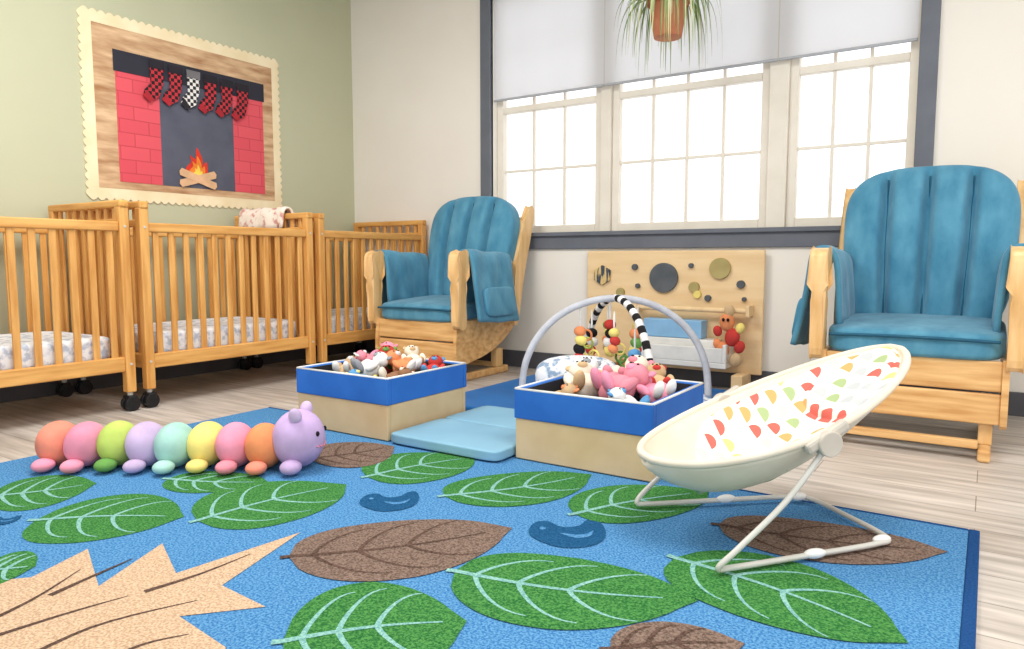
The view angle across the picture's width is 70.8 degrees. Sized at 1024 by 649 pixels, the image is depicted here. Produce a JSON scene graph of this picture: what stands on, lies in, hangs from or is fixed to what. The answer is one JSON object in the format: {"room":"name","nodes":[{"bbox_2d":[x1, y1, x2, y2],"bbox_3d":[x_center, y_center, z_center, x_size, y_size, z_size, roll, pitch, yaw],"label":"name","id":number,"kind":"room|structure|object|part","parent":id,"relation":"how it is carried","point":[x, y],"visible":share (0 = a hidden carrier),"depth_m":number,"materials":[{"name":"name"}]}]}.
{"room":"children's room","nodes":[
{"label":"children's room","id":0,"kind":"room"},
{"bbox_2d":[0,0,354,333],"bbox_3d":[-2.819,-0.954,3.231,0.150,2.750,5.600,3,6,33],"label":"wall","id":1,"kind":"structure","parent":0,"point":[42,162],"depth_m":4.34,"materials":[{"name":"green paint"}]},
{"bbox_2d":[0,341,356,402],"bbox_3d":[-2.755,0.365,3.300,0.015,0.110,5.585,3,6,33],"label":"baseboard","id":2,"kind":"structure","parent":1,"relation":"attached to","point":[22,392],"depth_m":4.33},
{"bbox_2d":[76,5,282,208],"bbox_3d":[-1.933,-1.235,4.381,0.031,1.020,1.300,3,6,33],"label":"bulletin board","id":3,"kind":"object","parent":1,"relation":"attached to","point":[171,117],"visible":0.95,"depth_m":4.28,"materials":[{"name":"paper"}]},
{"bbox_2d":[0,351,1023,648],"bbox_3d":[0.016,0.628,1.583,6.850,0.100,5.750,3,6,33],"label":"floor","id":4,"kind":"structure","parent":0,"point":[934,483],"depth_m":2.59,"materials":[{"name":"beige wood"}]},
{"bbox_2d":[0,200,140,410],"bbox_3d":[-2.355,-0.061,3.134,0.695,0.990,1.080,3,6,33],"label":"crib","id":5,"kind":"object","parent":4,"relation":"on","point":[33,356],"visible":1,"depth_m":3.29,"materials":[{"name":"brown wood"}]},
{"bbox_3d":[-2.355,0.133,3.152,0.570,0.120,0.945,3,6,33],"label":"mattress","id":6,"kind":"part","parent":5,"relation":"part of","materials":[{"name":"white fabric"}]},
{"bbox_3d":[-2.341,-0.146,3.726,0.045,0.870,0.045,3,6,33],"label":"post","id":7,"kind":"part","parent":5,"relation":"part of","materials":[{"name":"brown wood"}]},
{"bbox_3d":[-2.077,-0.576,3.510,0.690,0.035,0.045,3,6,33],"label":"rail","id":8,"kind":"part","parent":5,"relation":"part of","materials":[{"name":"brown wood"}]},
{"bbox_3d":[-1.812,-0.114,3.377,0.045,0.870,0.045,3,6,33],"label":"post","id":9,"kind":"part","parent":5,"relation":"part of","materials":[{"name":"brown wood"}]},
{"bbox_2d":[70,201,315,407],"bbox_3d":[-1.748,-0.145,4.048,0.695,0.990,1.070,3,6,33],"label":"crib","id":10,"kind":"object","parent":4,"relation":"on","point":[161,343],"visible":0.77,"depth_m":3.86,"materials":[{"name":"brown wood"}]},
{"bbox_3d":[-1.760,-0.121,3.455,0.045,0.870,0.045,3,6,33],"label":"post","id":11,"kind":"part","parent":10,"relation":"part of","materials":[{"name":"brown wood"}]},
{"bbox_3d":[-1.748,0.049,4.066,0.570,0.120,0.935,3,6,33],"label":"mattress","id":12,"kind":"part","parent":10,"relation":"part of","materials":[{"name":"white fabric"}]},
{"bbox_3d":[-1.737,-0.229,4.635,0.045,0.870,0.045,3,6,33],"label":"post","id":13,"kind":"part","parent":10,"relation":"part of","materials":[{"name":"brown wood"}]},
{"bbox_2d":[238,206,295,227],"bbox_3d":[-1.516,-0.643,4.445,0.427,0.162,0.109,3,6,33],"label":"blanket","id":14,"kind":"object","parent":10,"relation":"on","point":[260,217],"visible":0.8,"depth_m":4.39,"materials":[{"name":"fabric"}]},
{"bbox_3d":[-1.472,-0.659,4.420,0.690,0.035,0.045,3,6,33],"label":"rail","id":15,"kind":"part","parent":10,"relation":"part of","materials":[{"name":"brown wood"}]},
{"bbox_3d":[-1.208,-0.197,4.286,0.045,0.870,0.045,3,6,33],"label":"post","id":16,"kind":"part","parent":10,"relation":"part of","materials":[{"name":"brown wood"}]},
{"bbox_2d":[248,213,426,367],"bbox_3d":[-1.163,-0.226,4.928,0.695,0.990,1.010,3,6,33],"label":"crib","id":17,"kind":"object","parent":4,"relation":"on","point":[339,325],"visible":0.52,"depth_m":4.57,"materials":[{"name":"brown wood"}]},
{"bbox_3d":[-1.687,-0.236,4.710,0.045,0.870,0.045,3,6,33],"label":"post","id":18,"kind":"part","parent":17,"relation":"part of","materials":[{"name":"brown wood"}]},
{"bbox_3d":[-1.158,-0.204,4.361,0.045,0.870,0.045,3,6,33],"label":"post","id":19,"kind":"part","parent":17,"relation":"part of","materials":[{"name":"brown wood"}]},
{"bbox_3d":[-1.163,-0.032,4.946,0.570,0.120,0.875,3,6,33],"label":"mattress","id":20,"kind":"part","parent":17,"relation":"part of","materials":[{"name":"white fabric"}]},
{"bbox_3d":[-1.169,-0.308,5.490,0.045,0.870,0.045,3,6,33],"label":"post","id":21,"kind":"part","parent":17,"relation":"part of","materials":[{"name":"brown wood"}]},
{"bbox_3d":[-0.904,-0.737,5.275,0.690,0.035,0.045,3,6,33],"label":"rail","id":22,"kind":"part","parent":17,"relation":"part of","materials":[{"name":"brown wood"}]},
{"bbox_3d":[-0.639,-0.276,5.141,0.045,0.870,0.045,3,6,33],"label":"post","id":23,"kind":"part","parent":17,"relation":"part of","materials":[{"name":"brown wood"}]},
{"bbox_2d":[364,196,533,380],"bbox_3d":[-0.382,-0.254,4.510,0.910,1.121,0.827,3,6,33],"label":"rocking chair","id":24,"kind":"object","parent":4,"relation":"on","point":[474,267],"visible":0.98,"depth_m":4.38,"materials":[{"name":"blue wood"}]},
{"bbox_3d":[-0.841,-0.226,4.407,0.081,0.456,0.114,3,6,33],"label":"arm post","id":25,"kind":"part","parent":24,"relation":"part of","materials":[{"name":"brown wood"}]},
{"bbox_3d":[-0.658,0.060,4.669,0.022,0.252,0.622,3,6,33],"label":"panel","id":26,"kind":"part","parent":24,"relation":"part of","materials":[{"name":"brown wood"}]},
{"bbox_3d":[-0.565,0.091,4.263,0.584,0.230,0.022,3,6,33],"label":"panel","id":27,"kind":"part","parent":24,"relation":"part of","materials":[{"name":"brown wood"}]},
{"bbox_2d":[382,295,476,322],"bbox_3d":[-0.428,-0.109,4.453,0.600,0.124,0.560,3,9,33],"label":"seat cushion","id":28,"kind":"object","parent":24,"relation":"on","point":[398,308],"depth_m":4.23,"materials":[{"name":"blue fabric"}]},
{"bbox_3d":[-0.299,-0.193,4.050,0.081,0.456,0.114,3,6,33],"label":"arm post","id":29,"kind":"part","parent":24,"relation":"part of","materials":[{"name":"brown wood"}]},
{"bbox_2d":[428,196,519,294],"bbox_3d":[-0.274,-0.476,4.653,0.660,0.720,0.183,3,-7,33],"label":"cushion","id":30,"kind":"object","parent":24,"relation":"on","point":[481,223],"depth_m":4.60,"materials":[{"name":"blue fabric"}]},
{"bbox_3d":[-0.155,0.090,4.337,0.022,0.252,0.622,3,6,33],"label":"panel","id":31,"kind":"part","parent":24,"relation":"part of","materials":[{"name":"brown wood"}]},
{"bbox_3d":[0.061,-0.377,4.560,0.040,0.758,0.235,3,6,33],"label":"post","id":32,"kind":"part","parent":24,"relation":"part of","materials":[{"name":"brown wood"}]},
{"bbox_2d":[0,407,979,648],"bbox_3d":[-0.990,0.612,1.135,2.863,0.014,3.700,3,6,33],"label":"rug","id":33,"kind":"object","parent":4,"relation":"on","point":[373,543],"visible":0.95,"depth_m":1.69,"materials":[{"name":"blue carpet"}]},
{"bbox_2d":[31,401,326,474],"bbox_3d":[-1.124,0.375,2.449,0.986,0.215,0.257,0,5,2],"label":"plush toy","id":34,"kind":"object","parent":33,"relation":"on","point":[297,438],"visible":1,"depth_m":2.39,"materials":[{"name":"multicoloured fabric"}]},
{"bbox_2d":[296,358,465,440],"bbox_3d":[-0.559,0.297,3.132,0.524,0.249,0.509,3,6,33],"label":"bin","id":35,"kind":"object","parent":33,"relation":"on","point":[374,407],"visible":0.75,"depth_m":2.93,"materials":[{"name":"wood"}]},
{"bbox_2d":[332,342,444,377],"bbox_3d":[-0.551,0.179,3.119,0.451,0.169,0.449,3,6,33],"label":"plush toys","id":36,"kind":"object","parent":35,"relation":"in","point":[386,361],"visible":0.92,"depth_m":3.09},
{"bbox_2d":[391,406,515,460],"bbox_3d":[-0.087,0.423,2.895,0.510,0.040,0.648,3,6,33],"label":"play mat","id":37,"kind":"object","parent":33,"relation":"on","point":[488,433],"visible":0.67,"depth_m":2.73,"materials":[{"name":"blue plastic"}]},
{"bbox_2d":[514,374,703,481],"bbox_3d":[0.357,0.343,2.606,0.524,0.254,0.479,3,6,33],"label":"bin","id":38,"kind":"object","parent":33,"relation":"on","point":[589,433],"visible":0.59,"depth_m":2.41,"materials":[{"name":"wood"}]},
{"bbox_2d":[555,355,676,402],"bbox_3d":[0.363,0.219,2.606,0.469,0.185,0.463,3,6,33],"label":"plush toys","id":39,"kind":"object","parent":38,"relation":"in","point":[584,376],"visible":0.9,"depth_m":2.52},
{"bbox_2d":[635,344,910,572],"bbox_3d":[0.680,0.297,1.870,0.737,0.473,0.490,-1,5,-14],"label":"seat","id":40,"kind":"object","parent":33,"relation":"on","point":[759,431],"visible":1,"depth_m":1.92,"materials":[{"name":"beige fabric"}]},
{"bbox_3d":[0.609,0.215,2.079,0.120,0.028,0.024,-30,11,-9],"label":"hinge arm","id":41,"kind":"part","parent":40,"relation":"part of","materials":[{"name":"beige plastic"}]},
{"bbox_3d":[0.680,0.241,1.865,0.730,0.346,0.455,-1,5,-14],"label":"sling seat","id":42,"kind":"part","parent":40,"relation":"part of","materials":[{"name":"beige fabric"}]},
{"bbox_3d":[0.716,0.256,1.642,0.120,0.028,0.024,-30,11,-9],"label":"hinge arm","id":43,"kind":"part","parent":40,"relation":"part of","materials":[{"name":"beige plastic"}]},
{"bbox_2d":[465,374,726,410],"bbox_3d":[0.492,0.380,3.574,1.430,0.030,1.100,3,6,33],"label":"play mat","id":44,"kind":"object","parent":4,"relation":"on","point":[500,394],"visible":0.04,"depth_m":3.67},
{"bbox_2d":[519,294,711,401],"bbox_3d":[0.496,0.115,3.450,0.929,0.516,0.644,3,6,26],"label":"baby activity gym","id":45,"kind":"object","parent":44,"relation":"on","point":[584,346],"visible":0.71,"depth_m":3.42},
{"bbox_2d":[535,355,615,380],"bbox_3d":[0.310,0.242,3.417,0.400,0.190,0.200,0,5,-1],"label":"pillow","id":46,"kind":"object","parent":45,"relation":"on","point":[554,366],"depth_m":3.35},
{"bbox_2d":[587,250,765,387],"bbox_3d":[0.868,-0.037,4.097,1.060,0.765,0.171,3,6,33],"label":"panel","id":47,"kind":"object","parent":4,"relation":"on","point":[719,294],"visible":0.94,"depth_m":4.02,"materials":[{"name":"brown wood"}]},
{"bbox_3d":[0.647,-0.193,4.294,0.052,0.052,0.025,3,6,33],"label":"knob","id":48,"kind":"part","parent":47,"relation":"part of","materials":[{"name":"yellow wood"}]},
{"bbox_3d":[0.723,-0.338,4.231,0.036,0.036,0.025,3,6,33],"label":"knob","id":49,"kind":"part","parent":47,"relation":"part of","materials":[{"name":"stone"}]},
{"bbox_2d":[641,344,733,368],"bbox_3d":[0.949,0.156,4.047,0.550,0.130,0.145,3,6,33],"label":"tray","id":50,"kind":"object","parent":47,"relation":"on","point":[718,355],"depth_m":3.95,"materials":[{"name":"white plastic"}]},
{"bbox_3d":[1.023,-0.210,4.043,0.060,0.060,0.025,3,6,33],"label":"knob","id":51,"kind":"part","parent":47,"relation":"part of","materials":[{"name":"yellow wood"}]},
{"bbox_3d":[1.039,-0.169,4.036,0.044,0.044,0.025,3,6,33],"label":"knob","id":52,"kind":"part","parent":47,"relation":"part of","materials":[{"name":"yellow wood"}]},
{"bbox_3d":[1.089,-0.146,4.005,0.036,0.036,0.025,3,6,33],"label":"knob","id":53,"kind":"part","parent":47,"relation":"part of","materials":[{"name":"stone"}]},
{"bbox_3d":[1.240,-0.217,3.898,0.044,0.044,0.025,3,6,33],"label":"knob","id":54,"kind":"part","parent":47,"relation":"part of","materials":[{"name":"stone"}]},
{"bbox_2d":[790,165,1023,462],"bbox_3d":[1.682,-0.112,2.970,0.910,1.121,0.827,3,6,33],"label":"rocking chair","id":55,"kind":"object","parent":4,"relation":"on","point":[928,261],"visible":0.97,"depth_m":2.93,"materials":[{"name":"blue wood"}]},
{"bbox_3d":[1.224,-0.085,2.868,0.081,0.456,0.114,3,6,33],"label":"arm post","id":56,"kind":"part","parent":55,"relation":"part of","materials":[{"name":"brown wood"}]},
{"bbox_3d":[1.406,0.201,3.129,0.022,0.252,0.622,3,6,33],"label":"panel","id":57,"kind":"part","parent":55,"relation":"part of","materials":[{"name":"brown wood"}]},
{"bbox_3d":[1.566,-0.270,3.389,0.040,0.758,0.235,3,6,33],"label":"post","id":58,"kind":"part","parent":55,"relation":"part of","materials":[{"name":"brown wood"}]},
{"bbox_3d":[1.499,0.232,2.723,0.584,0.230,0.022,3,6,33],"label":"panel","id":59,"kind":"part","parent":55,"relation":"part of","materials":[{"name":"brown wood"}]},
{"bbox_2d":[828,313,1006,360],"bbox_3d":[1.636,0.032,2.913,0.600,0.124,0.560,3,9,33],"label":"seat cushion","id":60,"kind":"object","parent":55,"relation":"on","point":[927,336],"depth_m":2.70,"materials":[{"name":"blue fabric"}]},
{"bbox_2d":[843,165,1020,318],"bbox_3d":[1.790,-0.335,3.113,0.660,0.720,0.183,3,-7,33],"label":"cushion","id":61,"kind":"object","parent":55,"relation":"on","point":[924,240],"depth_m":3.05,"materials":[{"name":"blue fabric"}]},
{"bbox_3d":[1.910,0.232,2.797,0.022,0.252,0.622,3,6,33],"label":"panel","id":62,"kind":"part","parent":55,"relation":"part of","materials":[{"name":"brown wood"}]},
{"bbox_3d":[1.766,-0.052,2.510,0.081,0.456,0.114,3,6,33],"label":"arm post","id":63,"kind":"part","parent":55,"relation":"part of","materials":[{"name":"brown wood"}]},
{"bbox_3d":[2.125,-0.236,3.021,0.040,0.758,0.235,3,6,33],"label":"post","id":64,"kind":"part","parent":55,"relation":"part of","materials":[{"name":"brown wood"}]},
{"bbox_2d":[350,0,1023,392],"bbox_3d":[1.561,-1.004,3.777,6.850,2.750,0.150,3,6,33],"label":"wall","id":65,"kind":"structure","parent":0,"point":[416,63],"depth_m":4.82,"materials":[{"name":"beige paint"}]},
{"bbox_2d":[498,87,600,232],"bbox_3d":[0.242,-1.377,4.644,0.780,1.565,0.050,3,6,33],"label":"frame","id":66,"kind":"object","parent":65,"relation":"attached to","point":[503,111],"visible":0.55,"depth_m":4.64,"materials":[{"name":"white wood"}]},
{"bbox_2d":[494,0,604,101],"bbox_3d":[0.223,-1.796,4.535,0.805,0.687,0.040,3,6,33],"label":"roller shade","id":67,"kind":"object","parent":65,"relation":"attached to","point":[542,47],"visible":1,"depth_m":4.53,"materials":[{"name":"white fabric"}]},
{"bbox_2d":[505,92,594,225],"bbox_3d":[0.242,-1.377,4.644,0.690,1.465,0.020,3,6,33],"label":"muntins","id":68,"kind":"object","parent":65,"relation":"attached to","point":[564,167],"visible":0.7,"depth_m":4.64,"materials":[{"name":"white wood"}]},
{"bbox_2d":[531,226,840,236],"bbox_3d":[0.910,-0.537,4.187,2.520,0.025,0.120,3,6,33],"label":"trim","id":69,"kind":"structure","parent":65,"relation":"attached to","point":[802,228],"depth_m":4.04,"materials":[{"name":"grey paint"}]},
{"bbox_2d":[620,69,759,221],"bbox_3d":[1.014,-1.331,4.136,0.840,1.465,0.020,3,6,33],"label":"muntins","id":70,"kind":"object","parent":65,"relation":"attached to","point":[723,154],"visible":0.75,"depth_m":4.15,"materials":[{"name":"white wood"}]},
{"bbox_2d":[611,63,769,230],"bbox_3d":[1.014,-1.331,4.136,0.930,1.565,0.050,3,6,33],"label":"frame","id":71,"kind":"object","parent":65,"relation":"attached to","point":[619,95],"visible":0.62,"depth_m":4.14,"materials":[{"name":"white wood"}]},
{"bbox_2d":[357,339,1023,416],"bbox_3d":[1.584,0.321,3.784,6.685,0.110,0.015,3,6,33],"label":"baseboard","id":72,"kind":"structure","parent":65,"relation":"attached to","point":[514,358],"depth_m":4.13,"materials":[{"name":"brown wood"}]},
{"bbox_2d":[604,0,778,85],"bbox_3d":[0.982,-1.750,4.035,1.004,0.687,0.040,3,6,33],"label":"roller shade","id":73,"kind":"object","parent":65,"relation":"attached to","point":[748,35],"visible":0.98,"depth_m":3.99,"materials":[{"name":"white fabric"}]},
{"bbox_2d":[599,0,790,230],"bbox_3d":[1.022,-1.329,4.121,1.100,1.565,0.085,3,6,33],"label":"trim","id":74,"kind":"structure","parent":65,"relation":"attached to","point":[780,71],"depth_m":3.86,"materials":[{"name":"white wood"}]},
{"bbox_2d":[480,0,941,248],"bbox_3d":[0.898,-1.315,4.099,2.640,1.750,0.040,3,6,33],"label":"trim","id":75,"kind":"structure","parent":65,"relation":"attached to","point":[930,9],"depth_m":3.99,"materials":[{"name":"grey paint"}]},
{"bbox_2d":[779,0,919,60],"bbox_3d":[1.672,-1.709,3.580,0.639,0.687,0.040,3,6,33],"label":"roller shade","id":76,"kind":"object","parent":65,"relation":"attached to","point":[808,28],"visible":1,"depth_m":3.60,"materials":[{"name":"white fabric"}]},
{"bbox_2d":[798,47,905,216],"bbox_3d":[1.735,-1.287,3.660,0.510,1.465,0.020,3,6,33],"label":"muntins","id":77,"kind":"object","parent":65,"relation":"attached to","point":[869,142],"visible":0.8,"depth_m":3.69,"materials":[{"name":"white wood"}]},
{"bbox_2d":[785,0,921,226],"bbox_3d":[1.735,-1.287,3.660,0.600,1.565,0.050,3,6,33],"label":"frame","id":78,"kind":"object","parent":65,"relation":"attached to","point":[797,70],"visible":0.48,"depth_m":3.74,"materials":[{"name":"white wood"}]},
{"bbox_3d":[0.016,-2.210,1.322,6.850,0.100,5.750,3,6,33],"label":"ceiling","id":79,"kind":"structure","parent":0,"visible":0},
{"bbox_2d":[614,0,722,72],"bbox_3d":[0.795,-1.830,3.639,0.555,1.081,0.538,3,6,33],"label":"spider plant","id":80,"kind":"object","parent":79,"relation":"hanging from","point":[668,18],"visible":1,"depth_m":3.61,"materials":[{"name":"green plant"}]},
{"bbox_3d":[0.794,-1.546,3.665,0.189,0.170,0.189,3,6,33],"label":"pot","id":81,"kind":"part","parent":80,"relation":"part of","materials":[{"name":"ceramic"}]}
]}

